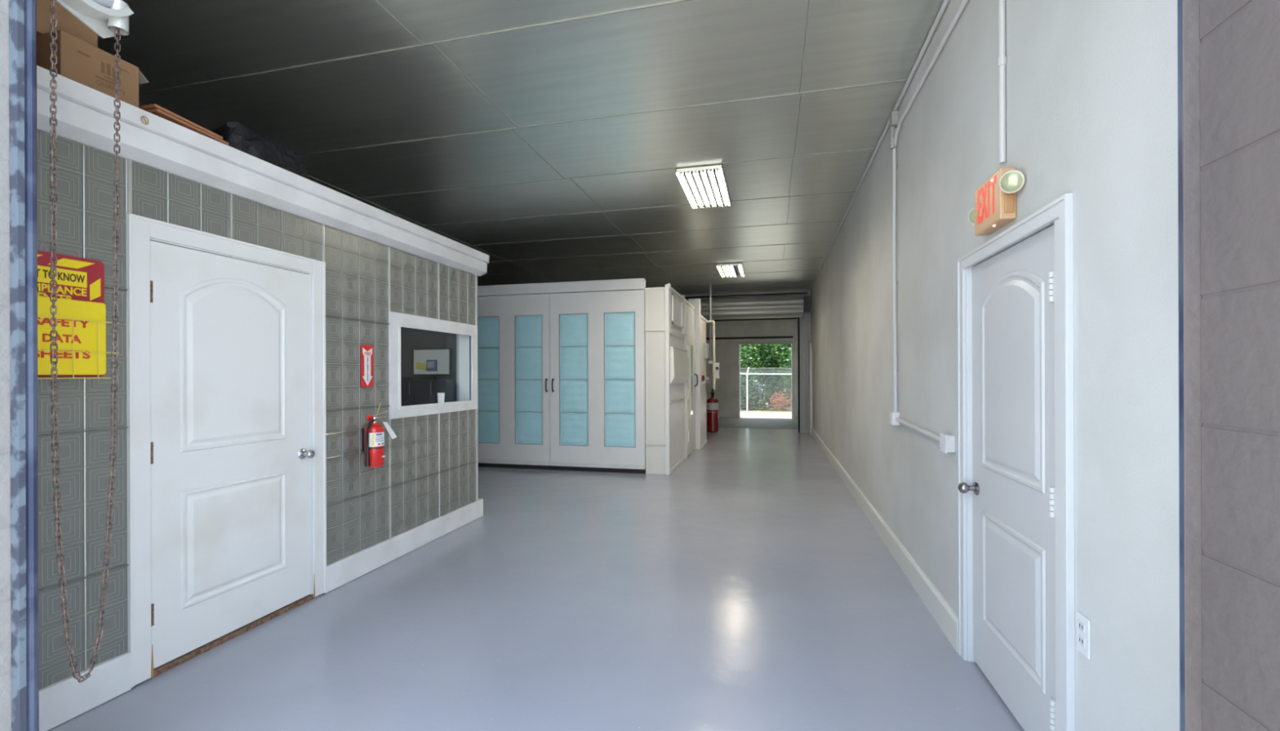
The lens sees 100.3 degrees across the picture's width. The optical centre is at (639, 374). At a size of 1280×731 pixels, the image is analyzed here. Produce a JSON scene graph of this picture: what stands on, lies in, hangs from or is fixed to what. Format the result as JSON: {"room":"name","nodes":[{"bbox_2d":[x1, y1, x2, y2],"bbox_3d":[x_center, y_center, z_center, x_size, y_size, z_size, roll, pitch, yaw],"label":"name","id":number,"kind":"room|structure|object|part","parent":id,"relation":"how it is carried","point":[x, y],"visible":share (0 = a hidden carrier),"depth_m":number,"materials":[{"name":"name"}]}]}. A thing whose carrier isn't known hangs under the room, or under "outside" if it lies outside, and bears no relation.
{"room":"auto repair garage","nodes":[
{"label":"auto repair garage","id":0,"kind":"room"},
{"bbox_2d":[0,0,11,730],"bbox_3d":[-4.177,-0.156,1.991,4.940,3.100,0.200,0,0,14],"label":"wall","id":1,"kind":"structure","parent":0,"point":[5,396],"depth_m":1.48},
{"bbox_2d":[8,0,39,730],"bbox_3d":[-1.784,-0.139,1.546,0.159,3.050,0.097,0,0,14],"label":"door frame","id":2,"kind":"structure","parent":1,"relation":"attached to","point":[16,7],"depth_m":1.49,"materials":[{"name":"metal"}]},
{"bbox_2d":[54,0,133,38],"bbox_3d":[-1.721,-1.220,1.655,0.082,0.261,0.227,0,0,14],"label":"chain hoist","id":3,"kind":"object","parent":1,"relation":"attached to","point":[102,17],"visible":1,"depth_m":1.70,"materials":[{"name":"white metal"}]},
{"bbox_2d":[48,0,120,683],"bbox_3d":[-1.715,-0.157,1.660,0.022,2.207,0.179,0,0,14],"label":"pull chain","id":4,"kind":"object","parent":3,"relation":"hanging from","point":[53,313],"visible":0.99,"depth_m":1.60,"materials":[{"name":"metal"}]},
{"bbox_3d":[-1.698,-1.164,1.740,0.050,0.090,0.050,0,0,14],"label":"chain spout","id":5,"kind":"part","parent":3,"relation":"part of","materials":[{"name":"grey metal"}]},
{"bbox_2d":[36,128,478,689],"bbox_3d":[-2.056,0.177,3.419,0.142,2.420,3.582,0,0,14],"label":"wall","id":6,"kind":"structure","parent":0,"point":[429,472],"depth_m":2.65,"materials":[{"name":"grey"}]},
{"bbox_2d":[37,250,104,377],"bbox_3d":[-2.301,-0.231,2.081,0.012,0.486,0.352,0,0,14],"label":"board","id":7,"kind":"object","parent":6,"relation":"attached to","point":[82,279],"visible":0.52,"depth_m":2.15,"materials":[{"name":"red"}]},
{"bbox_2d":[37,316,119,378],"bbox_3d":[-2.280,-0.100,2.074,0.079,0.235,0.437,0,0,14],"label":"wire rack","id":8,"kind":"object","parent":6,"relation":"attached to","point":[73,351],"visible":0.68,"depth_m":2.11,"materials":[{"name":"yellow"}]},
{"bbox_2d":[37,296,106,375],"bbox_3d":[-2.272,-0.146,2.073,0.044,0.297,0.310,0,0,14],"label":"binder","id":9,"kind":"object","parent":8,"relation":"in","point":[86,333],"visible":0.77,"depth_m":2.11,"materials":[{"name":"yellow plastic"}]},
{"bbox_2d":[126,213,326,688],"bbox_3d":[-2.124,0.340,2.863,0.133,2.095,1.064,0,0,14],"label":"door","id":10,"kind":"structure","parent":6,"relation":"in","point":[227,442],"depth_m":2.74,"materials":[{"name":"white wood"}]},
{"bbox_3d":[-2.006,0.482,3.225,0.077,0.066,0.066,0,0,14],"label":"handle","id":11,"kind":"part","parent":10,"relation":"part of","materials":[{"name":"silver metal"}]},
{"bbox_2d":[39,498,483,730],"bbox_3d":[-3.019,1.304,3.696,2.168,0.166,3.660,0,0,14],"label":"baseboard","id":12,"kind":"structure","parent":6,"relation":"attached to","point":[65,700],"depth_m":2.33,"materials":[{"name":"white paint"}]},
{"bbox_2d":[36,65,488,276],"bbox_3d":[-3.074,-1.044,3.713,2.468,0.199,3.660,0,0,14],"label":"crown molding","id":13,"kind":"structure","parent":6,"relation":"attached to","point":[85,116],"depth_m":2.66,"materials":[{"name":"white paint"}]},
{"bbox_2d":[360,344,373,386],"bbox_3d":[-1.904,-0.058,3.731,0.004,0.292,0.115,0,0,14],"label":"arrow sign","id":14,"kind":"object","parent":6,"relation":"attached to","point":[366,351],"visible":1,"depth_m":3.73,"materials":[{"name":"red plastic"}]},
{"bbox_2d":[362,402,396,467],"bbox_3d":[-1.799,0.415,3.719,0.228,0.439,0.148,0,0,-36],"label":"fire extinguisher","id":15,"kind":"object","parent":6,"relation":"attached to","point":[373,435],"visible":1,"depth_m":3.65,"materials":[{"name":"red metal"}]},
{"bbox_2d":[372,434,374,445],"bbox_3d":[-1.813,0.447,3.632,0.013,0.080,0.001,0,0,-20],"label":"print","id":16,"kind":"object","parent":15,"relation":"on","point":[373,435],"depth_m":3.63,"materials":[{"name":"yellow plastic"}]},
{"bbox_3d":[-1.814,0.275,3.723,0.018,0.037,0.117,0,0,34],"label":"lever","id":17,"kind":"part","parent":15,"relation":"part of","materials":[{"name":"grey metal"}]},
{"bbox_2d":[388,311,477,419],"bbox_3d":[-1.775,-0.067,4.561,0.166,0.799,1.209,0,0,14],"label":"window","id":18,"kind":"structure","parent":6,"relation":"in","point":[397,321],"depth_m":4.48,"materials":[{"name":"white paint"}]},
{"bbox_2d":[437,392,444,403],"bbox_3d":[-1.755,0.210,4.713,0.065,0.090,0.066,0,0,14],"label":"paper cup","id":19,"kind":"object","parent":18,"relation":"on","point":[441,396],"visible":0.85,"depth_m":4.69,"materials":[{"name":"white paper"}]},
{"bbox_2d":[400,327,456,380],"bbox_3d":[-2.738,0.179,5.382,2.118,2.420,0.090,0,0,14],"label":"wall","id":20,"kind":"structure","parent":0,"point":[411,338],"depth_m":5.18,"materials":[{"name":"grey paint"}]},
{"bbox_2d":[412,348,452,375],"bbox_3d":[-1.998,-0.118,5.136,0.415,0.260,0.033,0,0,14],"label":"board","id":21,"kind":"object","parent":20,"relation":"attached to","point":[443,357],"visible":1,"depth_m":5.11,"materials":[{"name":"grey"}]},
{"bbox_2d":[415,362,426,369],"bbox_3d":[-2.106,-0.078,5.146,0.120,0.070,0.004,0,0,14],"label":"note","id":22,"kind":"object","parent":21,"relation":"attached to","point":[419,366],"visible":1,"depth_m":5.14,"materials":[{"name":"yellow paper"}]},
{"bbox_2d":[426,360,436,370],"bbox_3d":[-1.995,-0.086,5.115,0.110,0.105,0.013,0,0,14],"label":"picture","id":23,"kind":"object","parent":21,"relation":"attached to","point":[431,365],"visible":1,"depth_m":5.11,"materials":[{"name":"blue paper"}]},
{"bbox_2d":[427,361,434,368],"bbox_3d":[-2.001,-0.091,5.112,0.070,0.065,0.004,0,0,14],"label":"print","id":24,"kind":"object","parent":23,"relation":"attached to","point":[430,364],"depth_m":5.11,"materials":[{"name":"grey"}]},
{"bbox_2d":[97,0,944,295],"bbox_3d":[-0.519,-2.015,9.464,8.100,0.126,16.460,0,0,14],"label":"ceiling","id":25,"kind":"structure","parent":0,"point":[546,140],"depth_m":3.87,"materials":[{"name":"metal"}]},
{"bbox_2d":[675,164,731,208],"bbox_3d":[0.686,-1.932,5.573,0.443,0.059,1.115,0,0,14],"label":"ceiling light","id":26,"kind":"object","parent":25,"relation":"attached to","point":[703,186],"visible":1,"depth_m":5.44,"materials":[{"name":"white plastic"}]},
{"bbox_2d":[708,280,712,364],"bbox_3d":[1.486,-1.095,11.269,0.090,1.739,0.080,0,0,14],"label":"pipe","id":27,"kind":"object","parent":25,"relation":"hanging from","point":[710,362],"visible":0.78,"depth_m":11.26,"materials":[{"name":"grey"}]},
{"bbox_2d":[706,320,715,389],"bbox_3d":[1.488,-0.406,11.166,0.178,1.443,0.056,0,0,14],"label":"pipe","id":28,"kind":"object","parent":27,"relation":"attached to","point":[713,322],"visible":0.93,"depth_m":11.13,"materials":[{"name":"beige metal"}]},
{"bbox_2d":[715,362,719,378],"bbox_3d":[1.600,-0.075,11.192,0.120,0.340,0.098,0,0,14],"label":"switch box","id":29,"kind":"object","parent":28,"relation":"attached to","point":[717,364],"visible":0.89,"depth_m":11.17,"materials":[{"name":"grey paint"}]},
{"bbox_2d":[715,262,744,277],"bbox_3d":[1.705,-1.935,9.985,0.448,0.059,1.090,0,0,14],"label":"ceiling light","id":30,"kind":"object","parent":25,"relation":"attached to","point":[733,269],"visible":1,"depth_m":9.86,"materials":[{"name":"white plastic"}]},
{"bbox_2d":[47,427,1024,730],"bbox_3d":[-0.537,1.457,9.342,8.100,0.150,16.210,0,0,14],"label":"floor","id":31,"kind":"structure","parent":0,"point":[743,587],"depth_m":2.88,"materials":[{"name":"grey concrete"}]},
{"bbox_2d":[477,278,697,475],"bbox_3d":[-0.985,0.031,8.943,3.630,2.704,2.617,0,0,14],"label":"booth","id":32,"kind":"object","parent":31,"relation":"on","point":[585,375],"visible":0.94,"depth_m":7.68,"materials":[{"name":"white metal"}]},
{"bbox_3d":[-2.296,0.084,7.992,0.444,1.892,0.028,0,0,14],"label":"filter frame","id":33,"kind":"part","parent":32,"relation":"part of","materials":[{"name":"grey metal"}]},
{"bbox_3d":[-1.989,1.297,7.897,1.398,0.056,0.008,0,0,14],"label":"kick rail","id":34,"kind":"part","parent":32,"relation":"part of","materials":[{"name":"white paint"}]},
{"bbox_3d":[-1.626,0.551,7.823,0.444,0.016,0.013,0,0,14],"label":"filter rod","id":35,"kind":"part","parent":32,"relation":"part of","materials":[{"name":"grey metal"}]},
{"bbox_3d":[-1.626,0.082,7.828,0.444,1.892,0.028,0,0,14],"label":"filter frame","id":36,"kind":"part","parent":32,"relation":"part of","materials":[{"name":"grey metal"}]},
{"bbox_3d":[-1.351,0.160,7.717,0.022,0.201,0.060,0,0,14],"label":"handle","id":37,"kind":"part","parent":32,"relation":"part of","materials":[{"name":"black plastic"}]},
{"bbox_3d":[-1.254,0.159,7.693,0.022,0.201,0.060,0,0,14],"label":"handle","id":38,"kind":"part","parent":32,"relation":"part of","materials":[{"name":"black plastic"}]},
{"bbox_3d":[-0.950,-0.397,7.657,0.444,0.016,0.013,0,0,14],"label":"filter rod","id":39,"kind":"part","parent":32,"relation":"part of","materials":[{"name":"grey metal"}]},
{"bbox_3d":[-0.947,0.549,7.657,0.444,0.016,0.013,0,0,14],"label":"filter rod","id":40,"kind":"part","parent":32,"relation":"part of","materials":[{"name":"grey metal"}]},
{"bbox_3d":[-0.947,0.079,7.662,0.444,1.892,0.028,0,0,14],"label":"filter frame","id":41,"kind":"part","parent":32,"relation":"part of","materials":[{"name":"grey metal"}]},
{"bbox_3d":[-0.616,1.292,7.561,1.394,0.056,0.008,0,0,14],"label":"kick rail","id":42,"kind":"part","parent":32,"relation":"part of","materials":[{"name":"white paint"}]},
{"bbox_3d":[-0.286,-0.399,7.494,0.460,0.016,0.013,0,0,14],"label":"filter rod","id":43,"kind":"part","parent":32,"relation":"part of","materials":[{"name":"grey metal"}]},
{"bbox_3d":[-0.282,0.547,7.494,0.460,0.016,0.013,0,0,14],"label":"filter rod","id":44,"kind":"part","parent":32,"relation":"part of","materials":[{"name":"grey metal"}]},
{"bbox_3d":[-0.283,0.077,7.499,0.460,1.892,0.028,0,0,14],"label":"filter frame","id":45,"kind":"part","parent":32,"relation":"part of","materials":[{"name":"grey metal"}]},
{"bbox_3d":[0.220,0.092,7.387,0.290,2.575,0.066,0,0,14],"label":"corner panel","id":46,"kind":"part","parent":32,"relation":"part of","materials":[{"name":"white metal"}]},
{"bbox_3d":[0.380,0.074,7.342,0.053,2.610,0.067,0,0,14],"label":"corner post","id":47,"kind":"part","parent":32,"relation":"part of","materials":[{"name":"white metal"}]},
{"bbox_2d":[671,293,682,328],"bbox_3d":[0.559,-0.937,7.970,0.022,0.430,0.850,0,0,14],"label":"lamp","id":48,"kind":"object","parent":32,"relation":"attached to","point":[677,302],"depth_m":7.96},
{"bbox_3d":[0.704,0.078,8.553,0.020,2.600,2.450,0,0,14],"label":"rail","id":49,"kind":"part","parent":32,"relation":"part of","materials":[{"name":"white metal"}]},
{"bbox_3d":[0.880,0.347,9.257,0.025,2.000,0.920,0,0,14],"label":"door","id":50,"kind":"part","parent":32,"relation":"part of","materials":[{"name":"white metal"}]},
{"bbox_3d":[0.891,0.107,9.233,0.018,1.300,0.400,0,0,14],"label":"window trim","id":51,"kind":"part","parent":32,"relation":"part of","materials":[{"name":"white metal"}]},
{"bbox_2d":[688,298,701,449],"bbox_3d":[1.008,-0.003,9.861,0.213,2.760,0.105,0,0,14],"label":"wall","id":52,"kind":"structure","parent":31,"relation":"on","point":[695,303],"depth_m":9.80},
{"bbox_2d":[700,315,709,448],"bbox_3d":[0.637,0.138,10.498,1.440,2.480,0.945,0,0,14],"label":"tall cabinet","id":53,"kind":"object","parent":31,"relation":"on","point":[704,348],"visible":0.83,"depth_m":10.35,"materials":[{"name":"white"}]},
{"bbox_3d":[1.233,-1.079,10.353,0.014,0.050,0.940,0,0,14],"label":"trim","id":54,"kind":"part","parent":53,"relation":"part of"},
{"bbox_3d":[1.241,1.345,10.353,0.014,0.059,0.940,0,0,14],"label":"trim","id":55,"kind":"part","parent":53,"relation":"part of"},
{"bbox_3d":[1.291,1.006,10.572,0.012,0.500,0.350,0,0,14],"label":"vent plate","id":56,"kind":"part","parent":53,"relation":"part of","materials":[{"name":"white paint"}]},
{"bbox_2d":[706,387,718,431],"bbox_3d":[1.741,0.844,12.804,0.290,1.050,0.290,0,0,14],"label":"fire extinguisher","id":57,"kind":"object","parent":31,"relation":"on","point":[712,403],"visible":0.96,"depth_m":12.68,"materials":[{"name":"red metal"}]},
{"bbox_2d":[684,290,810,432],"bbox_3d":[0.390,-0.291,13.546,7.510,3.340,0.200,0,0,14],"label":"wall","id":58,"kind":"structure","parent":0,"point":[808,294],"depth_m":12.75,"materials":[{"name":"grey paint"}]},
{"bbox_2d":[684,292,809,432],"bbox_3d":[0.572,-0.242,13.124,6.865,3.240,0.529,0,0,14],"label":"door","id":59,"kind":"structure","parent":58,"relation":"in","point":[791,307],"depth_m":12.50,"materials":[{"name":"grey painted metal"}]},
{"bbox_2d":[706,317,798,418],"bbox_3d":[1.306,-0.294,17.286,7.510,3.340,0.200,0,0,14],"label":"wall","id":60,"kind":"structure","parent":0,"point":[727,352],"depth_m":16.77,"materials":[{"name":"grey paint"}]},
{"bbox_2d":[706,336,793,339],"bbox_3d":[3.194,-1.133,16.704,3.060,0.055,0.030,0,0,14],"label":"beam","id":61,"kind":"structure","parent":60,"relation":"attached to","point":[769,337],"depth_m":16.61,"materials":[{"name":"black metal"}]},
{"bbox_2d":[739,342,791,344],"bbox_3d":[3.876,-0.963,16.542,1.580,0.060,0.020,0,0,14],"label":"lintel","id":62,"kind":"object","parent":60,"relation":"attached to","point":[758,343],"visible":1,"depth_m":16.52,"materials":[{"name":"beige"}]},
{"bbox_2d":[718,417,798,429],"bbox_3d":[0.919,1.375,15.683,7.510,0.004,3.200,0,0,14],"label":"threshold","id":63,"kind":"object","parent":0,"point":[741,423],"depth_m":14.92,"materials":[{"name":"grey concrete"}]},
{"bbox_2d":[810,0,1179,730],"bbox_3d":[3.127,-0.301,8.520,0.200,3.340,16.360,0,0,14],"label":"wall","id":64,"kind":"structure","parent":0,"point":[1091,86],"depth_m":1.66,"materials":[{"name":"paint"}]},
{"bbox_2d":[809,342,812,434],"bbox_3d":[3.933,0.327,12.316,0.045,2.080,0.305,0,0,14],"label":"door","id":65,"kind":"structure","parent":64,"relation":"in","point":[811,344],"depth_m":12.17,"materials":[{"name":"white paint"}]},
{"bbox_2d":[809,0,949,289],"bbox_3d":[2.540,-1.947,6.635,0.026,0.026,11.700,0,0,14],"label":"conduit","id":66,"kind":"object","parent":64,"relation":"attached to","point":[945,2],"visible":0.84,"depth_m":3.73,"materials":[{"name":"white metal"}]},
{"bbox_2d":[811,427,958,653],"bbox_3d":[2.743,1.293,7.398,0.022,0.155,9.805,0,0,14],"label":"baseboard","id":67,"kind":"structure","parent":64,"relation":"attached to","point":[944,615],"depth_m":3.62,"materials":[{"name":"white"}]},
{"bbox_2d":[888,110,898,149],"bbox_3d":[1.867,-1.796,3.923,0.049,0.260,0.138,0,0,14],"label":"junction box","id":68,"kind":"object","parent":64,"relation":"attached to","point":[894,117],"visible":0.9,"depth_m":3.93,"materials":[{"name":"grey metal"}]},
{"bbox_2d":[889,411,899,425],"bbox_3d":[1.881,0.326,3.951,0.049,0.095,0.100,0,0,14],"label":"box","id":69,"kind":"object","parent":64,"relation":"attached to","point":[893,415],"visible":0.9,"depth_m":3.91,"materials":[{"name":"white paint"}]},
{"bbox_2d":[892,148,898,412],"bbox_3d":[1.888,-0.692,3.954,0.030,1.950,0.056,0,0,14],"label":"conduit","id":70,"kind":"object","parent":64,"relation":"attached to","point":[895,166],"visible":0.9,"depth_m":3.95,"materials":[{"name":"white metal"}]},
{"bbox_2d":[894,417,939,442],"bbox_3d":[1.744,0.344,3.357,0.032,0.057,1.131,0,0,14],"label":"conduit","id":71,"kind":"object","parent":64,"relation":"attached to","point":[933,436],"visible":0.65,"depth_m":3.28,"materials":[{"name":"grey paint"}]},
{"bbox_2d":[893,0,968,146],"bbox_3d":[1.516,-1.734,2.453,0.024,0.116,3.089,0,0,14],"label":"conduit","id":72,"kind":"object","parent":64,"relation":"attached to","point":[964,2],"visible":1,"depth_m":3.02,"materials":[{"name":"white metal"}]},
{"bbox_2d":[939,433,955,453],"bbox_3d":[1.592,0.357,2.769,0.048,0.095,0.105,0,0,14],"label":"outlet box","id":73,"kind":"object","parent":64,"relation":"attached to","point":[947,442],"visible":1,"depth_m":2.73,"materials":[{"name":"grey paint"}]},
{"bbox_3d":[1.574,0.357,2.774,0.006,0.095,0.105,0,0,14],"label":"plate","id":74,"kind":"part","parent":73,"relation":"part of","materials":[{"name":"white paint"}]},
{"bbox_2d":[968,166,1026,235],"bbox_3d":[1.438,-0.689,2.170,0.080,0.204,0.454,0,0,16],"label":"exit sign","id":75,"kind":"object","parent":64,"relation":"attached to","point":[995,199],"visible":1,"depth_m":2.08,"materials":[{"name":"plastic"}]},
{"bbox_2d":[968,208,974,225],"bbox_3d":[1.497,-0.695,2.355,0.057,0.077,0.078,0,0,-34],"label":"lamp","id":76,"kind":"object","parent":75,"relation":"attached to","point":[971,214],"depth_m":2.35,"materials":[{"name":"white glass"}]},
{"bbox_2d":[999,169,1026,193],"bbox_3d":[1.392,-0.715,1.991,0.066,0.082,0.082,0,0,-36],"label":"lamp","id":77,"kind":"object","parent":75,"relation":"attached to","point":[1011,181],"depth_m":1.97,"materials":[{"name":"white glass"}]},
{"bbox_2d":[997,0,1006,164],"bbox_3d":[1.438,-1.402,2.123,0.028,1.124,0.030,0,0,14],"label":"conduit","id":78,"kind":"object","parent":64,"relation":"attached to","point":[1002,61],"visible":1,"depth_m":2.11,"materials":[{"name":"white metal"}]},
{"bbox_2d":[956,192,1075,730],"bbox_3d":[1.483,0.406,2.128,0.155,1.937,0.994,0,0,14],"label":"door","id":79,"kind":"structure","parent":64,"relation":"in","point":[1015,374],"depth_m":2.04,"materials":[{"name":"white wood"}]},
{"bbox_3d":[1.535,0.533,2.502,0.077,0.066,0.066,0,0,14],"label":"handle","id":80,"kind":"part","parent":79,"relation":"part of","materials":[{"name":"silver metal"}]},
{"bbox_2d":[1076,611,1090,660],"bbox_3d":[1.327,0.782,1.602,0.009,0.117,0.067,0,0,14],"label":"wall outlet","id":81,"kind":"object","parent":64,"relation":"attached to","point":[1083,624],"visible":1,"depth_m":1.59,"materials":[{"name":"white plastic"}]},
{"bbox_2d":[1078,620,1084,633],"bbox_3d":[1.325,0.757,1.603,0.004,0.028,0.032,0,0,14],"label":"socket","id":82,"kind":"object","parent":81,"relation":"attached to","point":[1081,623],"depth_m":1.60,"materials":[{"name":"white plastic"}]},
{"bbox_2d":[1078,634,1084,648],"bbox_3d":[1.326,0.800,1.603,0.004,0.028,0.032,0,0,14],"label":"socket","id":83,"kind":"object","parent":81,"relation":"attached to","point":[1081,637],"depth_m":1.60,"materials":[{"name":"white plastic"}]},
{"bbox_2d":[1182,0,1279,730],"bbox_3d":[1.312,-0.174,0.646,0.957,3.100,0.201,0,0,14],"label":"wall","id":84,"kind":"structure","parent":0,"point":[1231,48],"depth_m":0.79,"materials":[{"name":"white concrete"}]},
{"bbox_2d":[1177,0,1184,730],"bbox_3d":[0.932,-0.148,0.878,0.047,3.050,0.050,0,0,14],"label":"door frame","id":85,"kind":"structure","parent":84,"relation":"attached to","point":[1179,2],"depth_m":0.90,"materials":[{"name":"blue metal"}]},
{"bbox_3d":[-3.125,-1.069,3.689,2.380,0.080,3.560,0,0,14],"label":"ceiling","id":86,"kind":"structure","parent":0,"visible":0},
{"bbox_2d":[36,30,148,107],"bbox_3d":[-2.506,-1.254,2.370,0.413,0.285,0.323,0,0,14],"label":"cardboard box","id":87,"kind":"object","parent":86,"relation":"on","point":[79,61],"visible":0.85,"depth_m":2.26,"materials":[{"name":"beige cardboard"}]},
{"bbox_2d":[77,50,89,57],"bbox_3d":[-2.327,-1.341,2.237,0.001,0.008,0.040,0,0,14],"label":"print","id":88,"kind":"object","parent":87,"relation":"attached to","point":[82,54],"depth_m":2.24,"materials":[{"name":"brown"}]},
{"bbox_2d":[101,62,105,74],"bbox_3d":[-2.312,-1.320,2.301,0.001,0.045,0.012,0,0,14],"label":"print","id":89,"kind":"object","parent":87,"relation":"on","point":[103,64],"depth_m":2.30,"materials":[{"name":"brown cardboard"}]},
{"bbox_2d":[95,75,115,85],"bbox_3d":[-2.308,-1.271,2.315,0.001,0.007,0.080,0,0,14],"label":"print","id":90,"kind":"object","parent":87,"relation":"on","point":[107,81],"depth_m":2.31,"materials":[{"name":"brown cardboard"}]},
{"bbox_2d":[106,63,110,75],"bbox_3d":[-2.307,-1.322,2.321,0.001,0.050,0.012,0,0,14],"label":"print","id":91,"kind":"object","parent":87,"relation":"on","point":[108,64],"depth_m":2.32,"materials":[{"name":"brown cardboard"}]},
{"bbox_2d":[96,80,125,94],"bbox_3d":[-2.304,-1.248,2.330,0.001,0.022,0.107,0,0,14],"label":"print","id":92,"kind":"object","parent":87,"relation":"attached to","point":[106,86],"depth_m":2.32,"materials":[{"name":"brown cardboard"}]},
{"bbox_2d":[112,66,115,78],"bbox_3d":[-2.302,-1.320,2.340,0.001,0.045,0.012,0,0,14],"label":"print","id":93,"kind":"object","parent":87,"relation":"on","point":[113,73],"depth_m":2.34,"materials":[{"name":"brown"}]},
{"bbox_2d":[146,108,228,145],"bbox_3d":[-2.299,-1.169,2.642,0.285,0.111,0.350,0,0,14],"label":"board","id":94,"kind":"object","parent":86,"relation":"on","point":[157,112],"visible":0.18,"depth_m":2.55,"materials":[{"name":"brown wood"}]},
{"bbox_2d":[138,103,222,139],"bbox_3d":[-2.304,-1.220,2.623,0.285,0.042,0.330,0,0,14],"label":"board","id":95,"kind":"object","parent":94,"relation":"on","point":[149,107],"visible":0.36,"depth_m":2.52,"materials":[{"name":"brown wood"}]},
{"bbox_2d":[211,120,309,179],"bbox_3d":[-2.253,-1.252,3.162,0.379,0.279,0.579,0,0,14],"label":"duffel bag","id":96,"kind":"object","parent":86,"relation":"on","point":[243,139],"visible":0.44,"depth_m":3.00,"materials":[{"name":"black fabric"}]},
{"bbox_2d":[379,208,399,217],"bbox_3d":[-1.916,-1.177,4.011,0.079,0.120,0.490,0,0,14],"label":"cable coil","id":97,"kind":"object","parent":86,"relation":"on","point":[386,210],"visible":0.05,"depth_m":4.03,"materials":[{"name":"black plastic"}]},
{"bbox_3d":[-2.728,-1.253,2.016,0.350,0.284,0.380,0,0,14],"label":"cardboard box","id":98,"kind":"object","parent":86,"relation":"on","visible":0},
{"bbox_2d":[36,0,97,48],"bbox_3d":[-2.665,-1.534,2.214,0.420,0.274,0.435,0,0,14],"label":"cardboard box","id":99,"kind":"object","parent":98,"relation":"on","point":[67,22],"visible":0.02,"depth_m":2.26,"materials":[{"name":"brown cardboard"}]},
{"bbox_3d":[-3.160,1.386,3.643,2.118,0.010,3.490,0,0,14],"label":"floor","id":100,"kind":"structure","parent":0,"visible":0},
{"bbox_2d":[400,377,436,406],"bbox_3d":[-2.094,0.707,4.985,0.205,1.360,0.371,0,0,14],"label":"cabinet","id":101,"kind":"object","parent":100,"relation":"on","point":[407,384],"visible":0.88,"depth_m":4.82,"materials":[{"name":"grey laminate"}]},
{"bbox_3d":[-2.066,0.127,4.801,0.016,0.120,0.028,0,0,14],"label":"handle","id":102,"kind":"part","parent":101,"relation":"part of","materials":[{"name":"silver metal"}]},
{"bbox_2d":[414,380,456,404],"bbox_3d":[-1.885,0.721,4.934,0.205,1.330,0.371,0,0,14],"label":"cabinet","id":103,"kind":"object","parent":100,"relation":"on","point":[426,392],"visible":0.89,"depth_m":4.79,"materials":[{"name":"grey laminate"}]},
{"bbox_3d":[-1.857,0.126,4.750,0.016,0.120,0.028,0,0,14],"label":"handle","id":104,"kind":"part","parent":103,"relation":"part of","materials":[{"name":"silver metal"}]},
{"label":"outside","id":105,"kind":"structure","parent":0,"visible":0},
{"bbox_2d":[740,412,791,418],"bbox_3d":[4.355,1.467,17.750,60.000,0.196,2.450,0,0,14],"label":"ground","id":106,"kind":"structure","parent":105,"point":[771,415],"depth_m":17.67,"materials":[{"name":"concrete"}]},
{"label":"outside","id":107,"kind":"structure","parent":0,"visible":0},
{"bbox_2d":[740,392,791,413],"bbox_3d":[7.086,1.456,28.895,60.000,0.200,20.500,0,0,14],"label":"litter","id":108,"kind":"object","parent":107,"point":[769,411],"depth_m":19.92,"materials":[{"name":"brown plant"}]},
{"bbox_2d":[739,344,767,399],"bbox_3d":[3.598,-0.397,20.991,2.786,3.545,1.895,0,0,14],"label":"shrub","id":109,"kind":"object","parent":108,"relation":"on","point":[744,354],"visible":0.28,"depth_m":20.61,"materials":[{"name":"green plant"}]},
{"bbox_2d":[740,380,774,410],"bbox_3d":[4.247,0.786,20.657,1.890,1.198,1.624,0,0,14],"label":"bush","id":110,"kind":"object","parent":108,"relation":"on","point":[761,394],"visible":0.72,"depth_m":20.27,"materials":[{"name":"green plant"}]},
{"bbox_2d":[740,343,791,408],"bbox_3d":[5.430,-0.684,21.512,2.972,4.105,2.198,0,0,3],"label":"shrub","id":111,"kind":"object","parent":108,"relation":"on","point":[775,351],"visible":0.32,"depth_m":21.17,"materials":[{"name":"green plant"}]},
{"bbox_2d":[740,367,791,411],"bbox_3d":[4.119,0.552,19.761,9.312,1.628,0.113,0,0,14],"label":"fence","id":112,"kind":"object","parent":108,"relation":"on","point":[748,368],"visible":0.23,"depth_m":19.70,"materials":[{"name":"white metal"}]},
{"bbox_3d":[3.993,0.552,19.790,0.059,1.628,0.137,0,0,-28],"label":"post","id":113,"kind":"part","parent":112,"relation":"part of","materials":[{"name":"white metal"}]},
{"bbox_3d":[4.128,-0.011,19.786,6.600,0.093,0.048,0,0,14],"label":"rail","id":114,"kind":"part","parent":112,"relation":"part of","materials":[{"name":"white metal"}]},
{"bbox_2d":[753,344,791,406],"bbox_3d":[6.082,-1.202,22.369,3.468,5.206,2.755,0,0,14],"label":"evergreen tree","id":115,"kind":"object","parent":108,"relation":"on","point":[784,393],"visible":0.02,"depth_m":22.05,"materials":[{"name":"green plant"}]},
{"bbox_2d":[768,389,791,411],"bbox_3d":[5.253,0.901,20.040,1.111,0.959,0.895,0,0,14],"label":"dry bush","id":116,"kind":"object","parent":108,"relation":"on","point":[782,397],"visible":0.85,"depth_m":19.90,"materials":[{"name":"brown plant"}]},
{"bbox_2d":[774,344,791,407],"bbox_3d":[6.160,-0.251,20.160,2.154,3.234,1.853,0,0,39],"label":"shrub","id":117,"kind":"object","parent":108,"relation":"on","point":[789,353],"visible":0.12,"depth_m":20.20,"materials":[{"name":"green plant"}]}
]}

